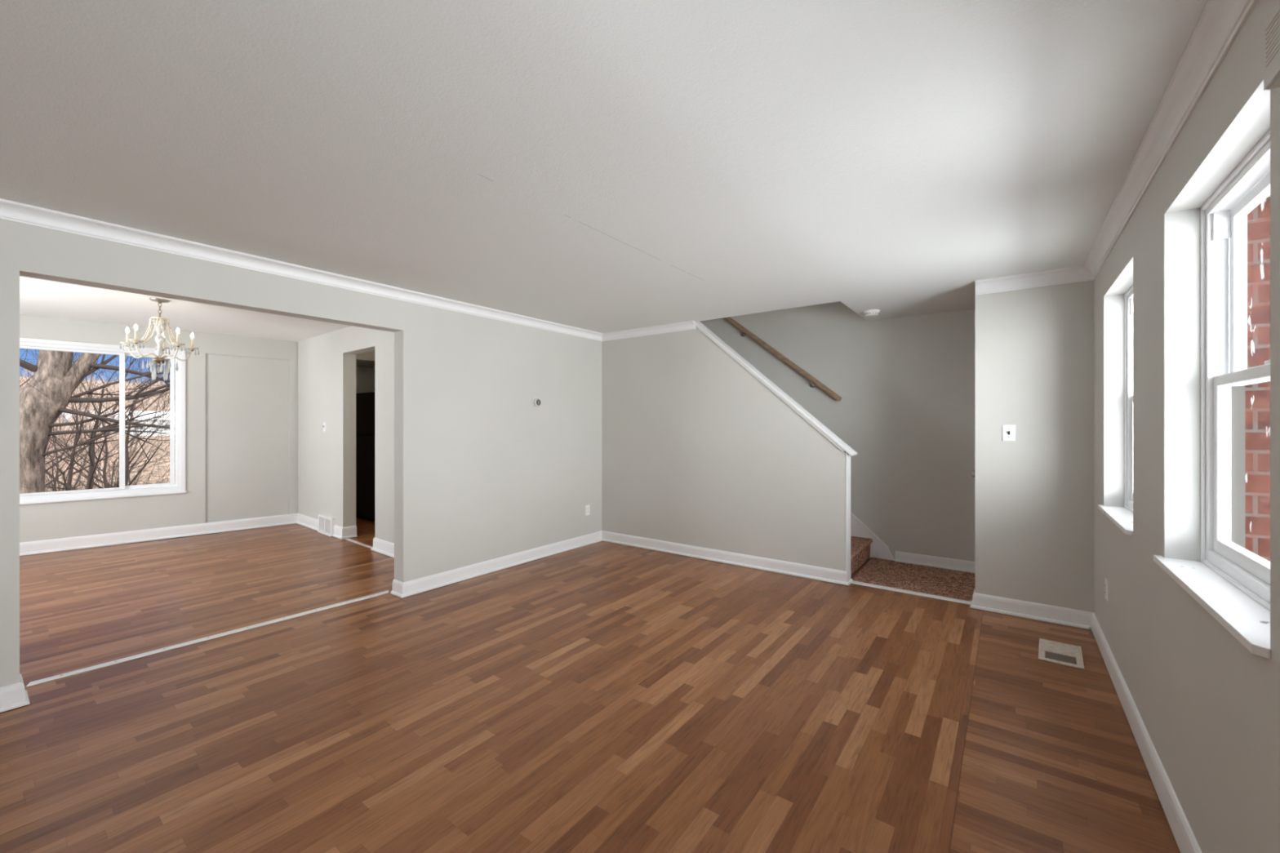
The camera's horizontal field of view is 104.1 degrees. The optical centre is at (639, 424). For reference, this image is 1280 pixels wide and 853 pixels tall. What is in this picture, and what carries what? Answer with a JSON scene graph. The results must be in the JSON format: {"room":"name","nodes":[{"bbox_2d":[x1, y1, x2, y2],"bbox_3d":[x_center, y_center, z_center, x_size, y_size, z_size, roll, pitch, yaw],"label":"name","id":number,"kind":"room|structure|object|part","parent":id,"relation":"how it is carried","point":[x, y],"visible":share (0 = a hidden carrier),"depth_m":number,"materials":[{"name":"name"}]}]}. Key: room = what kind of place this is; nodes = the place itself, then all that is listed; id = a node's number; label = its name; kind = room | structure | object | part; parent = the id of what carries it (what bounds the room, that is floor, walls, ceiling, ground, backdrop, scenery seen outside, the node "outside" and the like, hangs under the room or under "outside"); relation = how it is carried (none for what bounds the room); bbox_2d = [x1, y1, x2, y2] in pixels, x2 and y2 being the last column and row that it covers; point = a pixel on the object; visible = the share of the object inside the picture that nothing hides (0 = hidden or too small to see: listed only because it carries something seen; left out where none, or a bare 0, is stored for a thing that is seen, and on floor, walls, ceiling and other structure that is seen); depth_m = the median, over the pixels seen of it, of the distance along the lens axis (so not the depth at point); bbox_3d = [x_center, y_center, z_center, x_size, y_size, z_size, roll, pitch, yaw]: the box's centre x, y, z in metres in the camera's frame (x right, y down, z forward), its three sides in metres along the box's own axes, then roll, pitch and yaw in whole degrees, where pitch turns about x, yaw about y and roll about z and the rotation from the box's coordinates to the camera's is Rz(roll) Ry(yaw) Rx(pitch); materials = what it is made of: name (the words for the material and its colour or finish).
{"room":"empty living room","nodes":[
{"label":"empty living room","id":0,"kind":"room"},
{"bbox_2d":[19,314,297,542],"bbox_3d":[-6.260,0.005,5.666,0.220,2.750,4.447,0,0,44],"label":"wall","id":1,"kind":"structure","parent":0,"point":[242,392],"depth_m":6.39,"materials":[{"name":"paint"}]},
{"bbox_2d":[19,337,186,505],"bbox_3d":[-6.462,-0.036,5.371,0.164,1.755,2.336,0,0,44],"label":"window","id":2,"kind":"structure","parent":1,"relation":"in","point":[176,485],"depth_m":5.81,"materials":[{"name":"white paint"}]},
{"bbox_3d":[-6.443,-0.041,5.374,0.028,1.588,1.255,0,0,44],"label":"sliding sash","id":3,"kind":"part","parent":2,"relation":"part of","materials":[{"name":"white plastic"}]},
{"bbox_3d":[-6.420,0.829,5.330,0.046,0.024,2.336,0,0,44],"label":"sill","id":4,"kind":"part","parent":2,"relation":"part of","materials":[{"name":"white paint"}]},
{"bbox_3d":[-5.896,-0.041,5.983,0.025,1.588,0.465,0,0,44],"label":"sliding sash","id":5,"kind":"part","parent":2,"relation":"part of","materials":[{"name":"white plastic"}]},
{"bbox_2d":[19,513,297,555],"bbox_3d":[-6.216,1.307,5.519,0.030,0.137,4.100,0,0,45],"label":"baseboard","id":6,"kind":"structure","parent":1,"relation":"attached to","point":[30,548],"depth_m":5.91,"materials":[{"name":"white paint"}]},
{"bbox_2d":[355,351,374,368],"bbox_3d":[-4.092,-1.032,7.432,0.880,0.255,1.220,0,0,36],"label":"ceiling","id":7,"kind":"structure","parent":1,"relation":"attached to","point":[366,359],"depth_m":7.09,"materials":[{"name":"paint"}]},
{"bbox_2d":[19,275,351,342],"bbox_3d":[-4.333,-1.260,5.072,5.000,0.200,5.800,0,0,36],"label":"ceiling","id":8,"kind":"structure","parent":0,"point":[37,297],"depth_m":5.23,"materials":[{"name":"white paint"}]},
{"bbox_2d":[119,297,199,381],"bbox_3d":[-4.450,-0.783,4.652,0.537,0.753,0.530,0,0,36],"label":"chandelier","id":9,"kind":"object","parent":8,"relation":"hanging from","point":[159,326],"visible":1,"depth_m":4.60,"materials":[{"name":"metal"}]},
{"bbox_3d":[-4.575,-0.667,4.591,0.221,0.118,0.014,0,0,-20],"label":"arm","id":10,"kind":"part","parent":9,"relation":"part of","materials":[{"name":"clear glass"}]},
{"bbox_3d":[-4.451,-0.667,4.509,0.014,0.118,0.221,0,0,-2],"label":"arm","id":11,"kind":"part","parent":9,"relation":"part of","materials":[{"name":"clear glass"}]},
{"bbox_3d":[-4.457,-0.579,4.635,0.120,0.082,0.120,0,0,36],"label":"lamp shade","id":12,"kind":"part","parent":9,"relation":"part of","materials":[{"name":"gold metal"}]},
{"bbox_3d":[-4.457,-0.982,4.635,0.124,0.021,0.124,0,0,36],"label":"crown dish","id":13,"kind":"part","parent":9,"relation":"part of","materials":[{"name":"clear glass"}]},
{"bbox_3d":[-4.457,-1.048,4.635,0.020,0.169,0.020,0,0,-9],"label":"chain","id":14,"kind":"part","parent":9,"relation":"part of","materials":[{"name":"gold metal"}]},
{"bbox_3d":[-4.335,-0.667,4.603,0.221,0.118,0.014,0,0,15],"label":"arm","id":15,"kind":"part","parent":9,"relation":"part of","materials":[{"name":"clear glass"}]},
{"bbox_3d":[-4.389,-0.667,4.742,0.014,0.118,0.221,0,0,33],"label":"arm","id":16,"kind":"part","parent":9,"relation":"part of","materials":[{"name":"clear glass"}]},
{"bbox_2d":[0,218,601,687],"bbox_3d":[-2.176,0.005,3.744,0.143,2.750,5.830,0,0,36],"label":"wall","id":17,"kind":"structure","parent":0,"point":[482,473],"depth_m":4.23,"materials":[{"name":"paint"}]},
{"bbox_2d":[0,673,29,712],"bbox_3d":[-3.485,1.320,1.950,0.173,0.112,1.389,0,0,36],"label":"baseboard","id":18,"kind":"structure","parent":17,"relation":"attached to","point":[15,695],"depth_m":2.43,"materials":[{"name":"white paint"}]},
{"bbox_2d":[0,198,602,341],"bbox_3d":[-2.126,-1.031,3.635,0.068,0.078,5.715,0,0,36],"label":"crown molding","id":19,"kind":"structure","parent":17,"relation":"attached to","point":[11,211],"depth_m":3.12,"materials":[{"name":"white paint"}]},
{"bbox_2d":[390,530,602,598],"bbox_3d":[-1.230,1.320,4.998,0.173,0.112,2.457,0,0,36],"label":"baseboard","id":20,"kind":"structure","parent":17,"relation":"attached to","point":[401,589],"depth_m":4.61,"materials":[{"name":"white paint"}]},
{"bbox_2d":[531,397,541,408],"bbox_3d":[-1.050,-0.226,5.106,0.046,0.106,0.106,0,0,36],"label":"thermostat","id":21,"kind":"object","parent":17,"relation":"attached to","point":[536,402],"visible":1,"depth_m":5.08,"materials":[{"name":"white plastic"}]},
{"bbox_2d":[585,504,590,515],"bbox_3d":[-0.600,0.985,5.746,0.009,0.118,0.073,0,0,36],"label":"wall outlet","id":22,"kind":"object","parent":17,"relation":"attached to","point":[587,507],"visible":1,"depth_m":5.74,"materials":[{"name":"white plastic"}]},
{"bbox_2d":[297,325,394,543],"bbox_3d":[-3.177,0.005,5.791,4.000,2.750,0.147,0,0,39],"label":"wall","id":23,"kind":"structure","parent":0,"point":[326,362],"depth_m":6.12,"materials":[{"name":"paint"}]},
{"bbox_2d":[322,422,325,431],"bbox_3d":[-4.037,0.028,6.373,0.071,0.118,0.024,0,0,36],"label":"light switch","id":24,"kind":"object","parent":23,"relation":"attached to","point":[324,423],"visible":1,"depth_m":6.37,"materials":[{"name":"white plastic"}]},
{"bbox_2d":[317,514,335,536],"bbox_3d":[-3.950,1.264,6.281,0.430,0.224,0.056,0,0,39],"label":"air vent","id":25,"kind":"object","parent":23,"relation":"in","point":[326,523],"visible":0.99,"depth_m":6.24,"materials":[{"name":"white plastic"}]},
{"bbox_2d":[296,513,357,539],"bbox_3d":[-4.151,1.307,6.514,1.578,0.137,0.178,0,0,36],"label":"baseboard","id":26,"kind":"structure","parent":23,"relation":"attached to","point":[340,532],"depth_m":6.13,"materials":[{"name":"white paint"}]},
{"bbox_2d":[355,366,374,393],"bbox_3d":[-2.822,0.030,6.566,4.252,2.700,1.400,0,0,36],"label":"wall","id":27,"kind":"structure","parent":0,"point":[365,376],"depth_m":7.86,"materials":[{"name":"paint"}]},
{"bbox_2d":[370,537,394,558],"bbox_3d":[-2.288,1.307,5.059,1.558,0.137,0.177,0,0,39],"label":"baseboard","id":28,"kind":"structure","parent":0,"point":[386,548],"depth_m":5.31,"materials":[{"name":"white paint"}]},
{"bbox_2d":[0,517,1180,852],"bbox_3d":[-2.022,1.505,4.199,9.755,0.250,7.145,0,0,36],"label":"floor","id":29,"kind":"structure","parent":0,"point":[602,696],"depth_m":2.37,"materials":[{"name":"laminate"}]},
{"bbox_2d":[26,590,388,687],"bbox_3d":[-2.649,1.374,3.375,0.052,0.010,1.892,0,0,38],"label":"threshold strip","id":30,"kind":"object","parent":29,"relation":"on","point":[168,648],"visible":1,"depth_m":3.14,"materials":[{"name":"white wood"}]},
{"bbox_2d":[344,537,373,548],"bbox_3d":[-3.229,1.376,5.771,0.795,0.008,0.040,0,0,39],"label":"strip","id":31,"kind":"object","parent":29,"relation":"on","point":[347,539],"visible":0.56,"depth_m":5.78,"materials":[{"name":"white wood"}]},
{"bbox_2d":[355,391,374,521],"bbox_3d":[-3.799,0.458,7.501,1.070,1.845,0.700,0,0,36],"label":"refrigerator","id":32,"kind":"object","parent":29,"relation":"on","point":[365,402],"visible":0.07,"depth_m":7.17,"materials":[{"name":"black"}]},
{"bbox_3d":[-3.992,-0.158,7.239,1.060,0.605,0.048,0,0,36],"label":"freezer door","id":33,"kind":"part","parent":32,"relation":"part of","materials":[{"name":"black metal"}]},
{"bbox_3d":[-3.992,0.740,7.239,1.060,1.160,0.048,0,0,36],"label":"door","id":34,"kind":"part","parent":32,"relation":"part of","materials":[{"name":"black metal"}]},
{"bbox_2d":[850,511,894,574],"bbox_3d":[0.947,-0.110,5.630,3.325,2.955,0.910,0,0,36],"label":"staircase","id":35,"kind":"structure","parent":29,"relation":"on","point":[864,544],"depth_m":5.07,"materials":[{"name":"orange carpet"}]},
{"bbox_2d":[851,580,971,604],"bbox_3d":[2.202,1.372,4.093,0.908,0.014,0.044,0,0,36],"label":"strip","id":36,"kind":"object","parent":29,"relation":"on","point":[941,597],"visible":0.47,"depth_m":4.07,"materials":[{"name":"wood"}]},
{"bbox_2d":[851,557,974,601],"bbox_3d":[2.491,1.373,4.467,0.958,0.014,0.945,0,0,36],"label":"carpet","id":37,"kind":"object","parent":29,"relation":"on","point":[957,584],"visible":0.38,"depth_m":4.41,"materials":[{"name":"brown carpet"}]},
{"bbox_2d":[1038,638,1084,669],"bbox_3d":[2.534,1.377,3.010,0.220,0.007,0.362,0,0,36],"label":"floor vent","id":38,"kind":"object","parent":29,"relation":"in","point":[1052,651],"visible":1,"depth_m":3.00,"materials":[{"name":"white metal"}]},
{"bbox_2d":[0,0,1208,333],"bbox_3d":[-0.012,-1.180,2.712,4.755,0.220,6.945,0,0,36],"label":"ceiling","id":39,"kind":"structure","parent":0,"point":[597,166],"depth_m":1.86,"materials":[{"name":"paint"}]},
{"bbox_2d":[863,309,879,316],"bbox_3d":[2.182,-1.046,4.705,0.140,0.047,0.140,0,0,36],"label":"smoke detector","id":40,"kind":"object","parent":39,"relation":"attached to","point":[871,313],"visible":1,"depth_m":4.66,"materials":[{"name":"white plastic"}]},
{"bbox_2d":[699,301,974,561],"bbox_3d":[1.633,-1.120,5.783,5.545,5.000,0.150,0,0,36],"label":"wall","id":41,"kind":"structure","parent":0,"point":[905,385],"depth_m":5.00,"materials":[{"name":"paint"}]},
{"bbox_2d":[724,316,841,401],"bbox_3d":[1.494,-0.873,5.742,1.595,1.253,0.082,0,0,36],"label":"handrail","id":42,"kind":"object","parent":41,"relation":"attached to","point":[744,331],"visible":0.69,"depth_m":5.59,"materials":[{"name":"brown wood"}]},
{"bbox_2d":[894,551,974,573],"bbox_3d":[2.849,1.315,4.771,0.745,0.099,0.030,0,0,36],"label":"baseboard","id":43,"kind":"structure","parent":41,"relation":"attached to","point":[900,557],"depth_m":4.78,"materials":[{"name":"white paint"}]},
{"bbox_2d":[601,280,1093,612],"bbox_3d":[1.410,0.155,4.645,4.550,2.450,0.115,0,0,36],"label":"wall","id":44,"kind":"structure","parent":0,"point":[697,451],"depth_m":4.45,"materials":[{"name":"paint"}]},
{"bbox_2d":[601,320,695,341],"bbox_3d":[0.043,-1.031,5.543,1.285,0.078,0.068,0,0,36],"label":"crown molding","id":45,"kind":"structure","parent":44,"relation":"attached to","point":[689,325],"depth_m":5.49,"materials":[{"name":"white paint"}]},
{"bbox_2d":[601,530,853,586],"bbox_3d":[0.698,1.320,5.153,2.801,0.112,0.145,0,0,36],"label":"baseboard","id":46,"kind":"structure","parent":44,"relation":"attached to","point":[827,575],"depth_m":4.89,"materials":[{"name":"white paint"}]},
{"bbox_2d":[694,320,857,456],"bbox_3d":[1.210,-0.418,4.793,1.620,1.374,0.159,0,0,36],"label":"cap","id":47,"kind":"object","parent":44,"relation":"on","point":[839,443],"visible":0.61,"depth_m":4.67,"materials":[{"name":"white paint"}]},
{"bbox_2d":[845,452,850,572],"bbox_3d":[1.813,0.760,4.347,0.012,1.039,0.123,0,0,36],"label":"trim","id":48,"kind":"structure","parent":44,"relation":"attached to","point":[847,455],"depth_m":4.31,"materials":[{"name":"white paint"}]},
{"bbox_2d":[1002,424,1015,440],"bbox_3d":[2.676,0.060,3.623,0.079,0.118,0.022,0,0,36],"label":"light switch","id":49,"kind":"object","parent":44,"relation":"attached to","point":[1008,430],"visible":1,"depth_m":3.62,"materials":[{"name":"white plastic"}]},
{"bbox_2d":[969,589,1093,629],"bbox_3d":[2.799,1.320,3.598,0.695,0.112,0.145,0,0,36],"label":"baseboard","id":50,"kind":"structure","parent":44,"relation":"attached to","point":[1033,611],"depth_m":3.54,"materials":[{"name":"white paint"}]},
{"bbox_2d":[975,265,1093,295],"bbox_3d":[2.771,-1.021,3.532,0.662,0.098,0.055,0,0,36],"label":"crown molding","id":51,"kind":"structure","parent":44,"relation":"attached to","point":[1075,273],"depth_m":3.53,"materials":[{"name":"white paint"}]},
{"bbox_2d":[1093,0,1279,852],"bbox_3d":[1.720,0.055,1.399,0.188,2.650,7.095,0,0,36],"label":"wall","id":52,"kind":"structure","parent":0,"point":[1208,706],"depth_m":1.63,"materials":[{"name":"paint"}]},
{"bbox_2d":[1104,577,1107,600],"bbox_3d":[2.716,0.960,2.910,0.009,0.118,0.073,0,0,36],"label":"wall outlet","id":53,"kind":"object","parent":52,"relation":"attached to","point":[1106,580],"visible":1,"depth_m":2.89,"materials":[{"name":"white plastic"}]},
{"bbox_2d":[1097,257,1133,535],"bbox_3d":[2.604,-0.133,2.613,0.211,1.285,0.927,0,0,36],"label":"window","id":54,"kind":"structure","parent":52,"relation":"in","point":[1117,506],"depth_m":2.96,"materials":[{"name":"white plastic"}]},
{"bbox_3d":[2.573,0.499,2.636,0.134,0.022,0.927,0,0,36],"label":"sill","id":55,"kind":"part","parent":54,"relation":"part of","materials":[{"name":"white paint"}]},
{"bbox_3d":[2.642,-0.143,2.569,0.097,1.263,0.893,0,0,36],"label":"frame","id":56,"kind":"part","parent":54,"relation":"part of","materials":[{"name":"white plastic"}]},
{"bbox_3d":[2.635,0.136,2.574,0.032,0.608,0.833,0,0,36],"label":"sash","id":57,"kind":"part","parent":54,"relation":"part of","materials":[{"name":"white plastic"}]},
{"bbox_2d":[1091,613,1201,852],"bbox_3d":[1.347,1.319,1.065,0.016,0.110,5.715,0,0,36],"label":"baseboard","id":58,"kind":"structure","parent":52,"relation":"attached to","point":[1184,837],"depth_m":1.97,"materials":[{"name":"white paint"}]},
{"bbox_2d":[1084,0,1257,279],"bbox_3d":[1.331,-1.021,1.077,0.055,0.098,5.715,0,0,36],"label":"crown molding","id":59,"kind":"structure","parent":52,"relation":"attached to","point":[1220,23],"depth_m":1.60,"materials":[{"name":"white paint"}]},
{"bbox_2d":[1153,78,1271,658],"bbox_3d":[1.722,-0.133,1.422,0.211,1.285,0.964,0,0,36],"label":"window","id":60,"kind":"structure","parent":52,"relation":"in","point":[1206,375],"depth_m":1.72,"materials":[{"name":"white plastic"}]},
{"bbox_3d":[1.692,0.499,1.445,0.134,0.022,0.964,0,0,36],"label":"sill","id":61,"kind":"part","parent":60,"relation":"part of","materials":[{"name":"white paint"}]},
{"bbox_3d":[1.760,-0.143,1.378,0.097,1.263,0.930,0,0,36],"label":"frame","id":62,"kind":"part","parent":60,"relation":"part of","materials":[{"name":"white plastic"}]},
{"bbox_3d":[1.754,0.136,1.383,0.032,0.608,0.870,0,0,36],"label":"sash","id":63,"kind":"part","parent":60,"relation":"part of","materials":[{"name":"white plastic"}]},
{"bbox_3d":[1.784,-0.436,1.361,0.030,0.609,0.870,0,0,36],"label":"sash","id":64,"kind":"part","parent":60,"relation":"part of","materials":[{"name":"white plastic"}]},
{"bbox_2d":[1263,3,1279,90],"bbox_3d":[1.203,-0.732,0.900,0.050,0.129,0.218,0,0,36],"label":"box","id":65,"kind":"object","parent":52,"relation":"attached to","point":[1272,28],"visible":1,"depth_m":0.97,"materials":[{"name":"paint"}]},
{"bbox_2d":[1244,194,1270,561],"bbox_3d":[1.840,0.230,1.310,0.110,3.500,7.095,0,0,36],"label":"wall","id":66,"kind":"structure","parent":0,"point":[1257,396],"depth_m":1.69,"materials":[{"name":"red brick"}]},
{"label":"outside","id":67,"kind":"structure","parent":0,"visible":0},
{"bbox_2d":[19,377,169,492],"bbox_3d":[-40.318,-2.449,76.981,161.600,14.880,82.200,0,0,37],"label":"ground","id":68,"kind":"structure","parent":67,"point":[158,476],"depth_m":39.97,"materials":[{"name":"soil"}]},
{"bbox_2d":[19,368,34,391],"bbox_3d":[-80.483,-4.838,66.695,5.241,5.772,5.057,0,0,4],"label":"tree","id":69,"kind":"object","parent":68,"relation":"on","point":[24,369],"visible":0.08,"depth_m":66.23,"materials":[{"name":"beige plant"}]},
{"bbox_2d":[45,434,86,485],"bbox_3d":[-29.742,1.507,24.548,3.592,4.789,4.323,0,0,-19],"label":"tree","id":70,"kind":"object","parent":68,"relation":"on","point":[67,434],"visible":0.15,"depth_m":25.47,"materials":[{"name":"beige plant"}]},
{"bbox_2d":[45,414,99,483],"bbox_3d":[-31.815,0.911,26.559,5.106,5.271,3.257,0,0,16],"label":"tree","id":71,"kind":"object","parent":68,"relation":"on","point":[46,459],"visible":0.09,"depth_m":26.69,"materials":[{"name":"beige plant"}]},
{"bbox_2d":[60,413,84,431],"bbox_3d":[-59.490,0.568,54.097,4.800,4.200,4.200,0,0,37],"label":"house","id":72,"kind":"structure","parent":68,"relation":"on","point":[62,413],"depth_m":51.89,"materials":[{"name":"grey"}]},
{"bbox_2d":[19,360,139,492],"bbox_3d":[-14.870,1.075,11.067,4.117,6.267,4.864,0,0,26],"label":"slender tree","id":73,"kind":"object","parent":68,"relation":"on","point":[27,360],"visible":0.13,"depth_m":12.40,"materials":[{"name":"brown plant"}]},
{"bbox_2d":[48,402,111,473],"bbox_3d":[-36.144,0.793,31.414,3.506,4.716,3.530,0,0,16],"label":"tree","id":74,"kind":"object","parent":68,"relation":"on","point":[73,402],"visible":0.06,"depth_m":31.41,"materials":[{"name":"beige plant"}]},
{"bbox_2d":[45,403,117,487],"bbox_3d":[-30.819,0.921,26.389,4.048,5.445,4.075,0,0,18],"label":"tree","id":75,"kind":"object","parent":68,"relation":"on","point":[90,403],"visible":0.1,"depth_m":26.39,"materials":[{"name":"beige plant"}]},
{"bbox_2d":[56,402,114,445],"bbox_3d":[-42.823,0.097,37.744,4.693,4.845,2.993,0,0,4],"label":"tree","id":76,"kind":"object","parent":68,"relation":"on","point":[70,402],"visible":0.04,"depth_m":37.75,"materials":[{"name":"beige plant"}]},
{"bbox_2d":[66,401,109,448],"bbox_3d":[-45.520,0.056,40.856,2.840,4.596,4.452,0,0,-23],"label":"tree","id":77,"kind":"object","parent":68,"relation":"on","point":[108,402],"visible":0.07,"depth_m":40.69,"materials":[{"name":"beige plant"}]},
{"bbox_2d":[50,385,129,474],"bbox_3d":[-35.276,0.370,31.577,5.300,5.871,4.404,0,0,3],"label":"tree","id":78,"kind":"object","parent":68,"relation":"on","point":[77,467],"visible":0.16,"depth_m":31.28,"materials":[{"name":"beige plant"}]},
{"bbox_2d":[19,349,168,491],"bbox_3d":[-15.576,0.942,12.934,5.919,7.271,5.683,0,0,35],"label":"slender tree","id":79,"kind":"object","parent":68,"relation":"on","point":[68,451],"visible":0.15,"depth_m":13.25,"materials":[{"name":"brown plant"}]},
{"bbox_2d":[19,349,169,493],"bbox_3d":[-9.835,-1.549,8.588,4.675,10.719,7.838,0,0,33],"label":"tree","id":80,"kind":"object","parent":68,"relation":"on","point":[38,412],"visible":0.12,"depth_m":8.36,"materials":[{"name":"grey plant"}]},
{"bbox_2d":[19,348,169,492],"bbox_3d":[-10.742,0.549,9.650,5.232,6.694,5.449,0,0,8],"label":"slender tree","id":81,"kind":"object","parent":68,"relation":"on","point":[92,467],"visible":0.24,"depth_m":9.59,"materials":[{"name":"brown plant"}]},
{"bbox_2d":[19,348,169,489],"bbox_3d":[-12.671,0.523,9.954,5.187,6.683,4.390,0,0,-2],"label":"slender tree","id":82,"kind":"object","parent":68,"relation":"on","point":[63,459],"visible":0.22,"depth_m":10.60,"materials":[{"name":"brown plant"}]},
{"bbox_2d":[74,376,115,404],"bbox_3d":[-77.884,-4.747,71.691,4.501,4.828,3.785,0,0,-22],"label":"tree","id":83,"kind":"object","parent":68,"relation":"on","point":[86,376],"visible":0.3,"depth_m":71.48,"materials":[{"name":"beige plant"}]},
{"bbox_2d":[20,352,169,488],"bbox_3d":[-11.810,0.693,11.481,5.285,6.762,5.505,0,0,-12],"label":"slender tree","id":84,"kind":"object","parent":68,"relation":"on","point":[126,453],"visible":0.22,"depth_m":11.41,"materials":[{"name":"brown plant"}]},
{"bbox_2d":[45,416,150,492],"bbox_3d":[-17.110,1.955,14.744,3.676,5.597,4.344,0,0,-9],"label":"slender tree","id":85,"kind":"object","parent":68,"relation":"on","point":[52,471],"visible":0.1,"depth_m":14.65,"materials":[{"name":"brown plant"}]},
{"bbox_2d":[68,404,133,454],"bbox_3d":[-41.032,0.505,38.319,3.153,4.203,3.795,0,0,32],"label":"tree","id":86,"kind":"object","parent":68,"relation":"on","point":[86,404],"visible":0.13,"depth_m":38.38,"materials":[{"name":"beige plant"}]},
{"bbox_2d":[47,405,155,486],"bbox_3d":[-29.629,1.400,27.546,4.744,4.897,3.026,0,0,-22],"label":"tree","id":87,"kind":"object","parent":68,"relation":"on","point":[102,462],"visible":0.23,"depth_m":27.38,"materials":[{"name":"beige plant"}]},
{"bbox_2d":[57,416,148,479],"bbox_3d":[-30.619,1.532,28.432,3.801,4.210,3.158,0,0,-17],"label":"tree","id":88,"kind":"object","parent":68,"relation":"on","point":[107,471],"visible":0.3,"depth_m":28.48,"materials":[{"name":"beige plant"}]},
{"bbox_2d":[37,352,169,491],"bbox_3d":[-17.228,1.207,15.908,5.716,7.312,5.953,0,0,-41],"label":"slender tree","id":89,"kind":"object","parent":68,"relation":"on","point":[106,447],"visible":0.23,"depth_m":15.81,"materials":[{"name":"brown plant"}]},
{"bbox_2d":[65,395,147,464],"bbox_3d":[-38.312,0.491,35.768,3.170,5.131,4.971,0,0,-6],"label":"tree","id":90,"kind":"object","parent":68,"relation":"on","point":[105,396],"visible":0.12,"depth_m":35.89,"materials":[{"name":"beige plant"}]},
{"bbox_2d":[44,351,169,491],"bbox_3d":[-13.519,0.821,11.747,4.467,6.801,5.279,0,0,-6],"label":"slender tree","id":91,"kind":"object","parent":68,"relation":"on","point":[70,475],"visible":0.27,"depth_m":11.88,"materials":[{"name":"brown plant"}]},
{"bbox_2d":[84,391,136,430],"bbox_3d":[-54.131,-1.057,50.935,4.283,4.745,3.559,0,0,-6],"label":"tree","id":92,"kind":"object","parent":68,"relation":"on","point":[98,392],"visible":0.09,"depth_m":51.15,"materials":[{"name":"beige plant"}]},
{"bbox_2d":[88,373,145,409],"bbox_3d":[-69.972,-4.147,66.624,5.291,6.324,4.746,0,0,-25],"label":"tree","id":93,"kind":"object","parent":68,"relation":"on","point":[114,402],"visible":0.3,"depth_m":66.45,"materials":[{"name":"beige plant"}]},
{"bbox_2d":[86,409,169,435],"bbox_3d":[-54.015,0.666,54.772,5.800,4.300,9.300,0,0,36],"label":"building","id":94,"kind":"structure","parent":68,"relation":"on","point":[166,416],"depth_m":53.49,"materials":[{"name":"grey"}]},
{"bbox_2d":[125,377,148,406],"bbox_3d":[-74.714,-4.828,74.259,4.096,5.457,4.566,0,0,-9],"label":"tree","id":95,"kind":"object","parent":68,"relation":"on","point":[137,380],"visible":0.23,"depth_m":74.24,"materials":[{"name":"beige plant"}]},
{"bbox_2d":[147,373,164,397],"bbox_3d":[-86.573,-7.392,89.667,5.335,5.723,4.487,0,0,9],"label":"tree","id":96,"kind":"object","parent":68,"relation":"on","point":[162,374],"visible":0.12,"depth_m":89.85,"materials":[{"name":"beige plant"}]},
{"bbox_2d":[144,382,169,411],"bbox_3d":[-67.562,-3.683,70.198,4.125,5.261,4.904,0,0,44],"label":"tree","id":97,"kind":"object","parent":68,"relation":"on","point":[161,383],"visible":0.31,"depth_m":70.24,"materials":[{"name":"beige plant"}]},
{"bbox_2d":[156,420,169,459],"bbox_3d":[-30.476,1.331,34.279,4.050,4.181,2.583,0,0,-41],"label":"tree","id":98,"kind":"object","parent":68,"relation":"on","point":[169,420],"visible":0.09,"depth_m":33.17,"materials":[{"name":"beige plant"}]}
]}

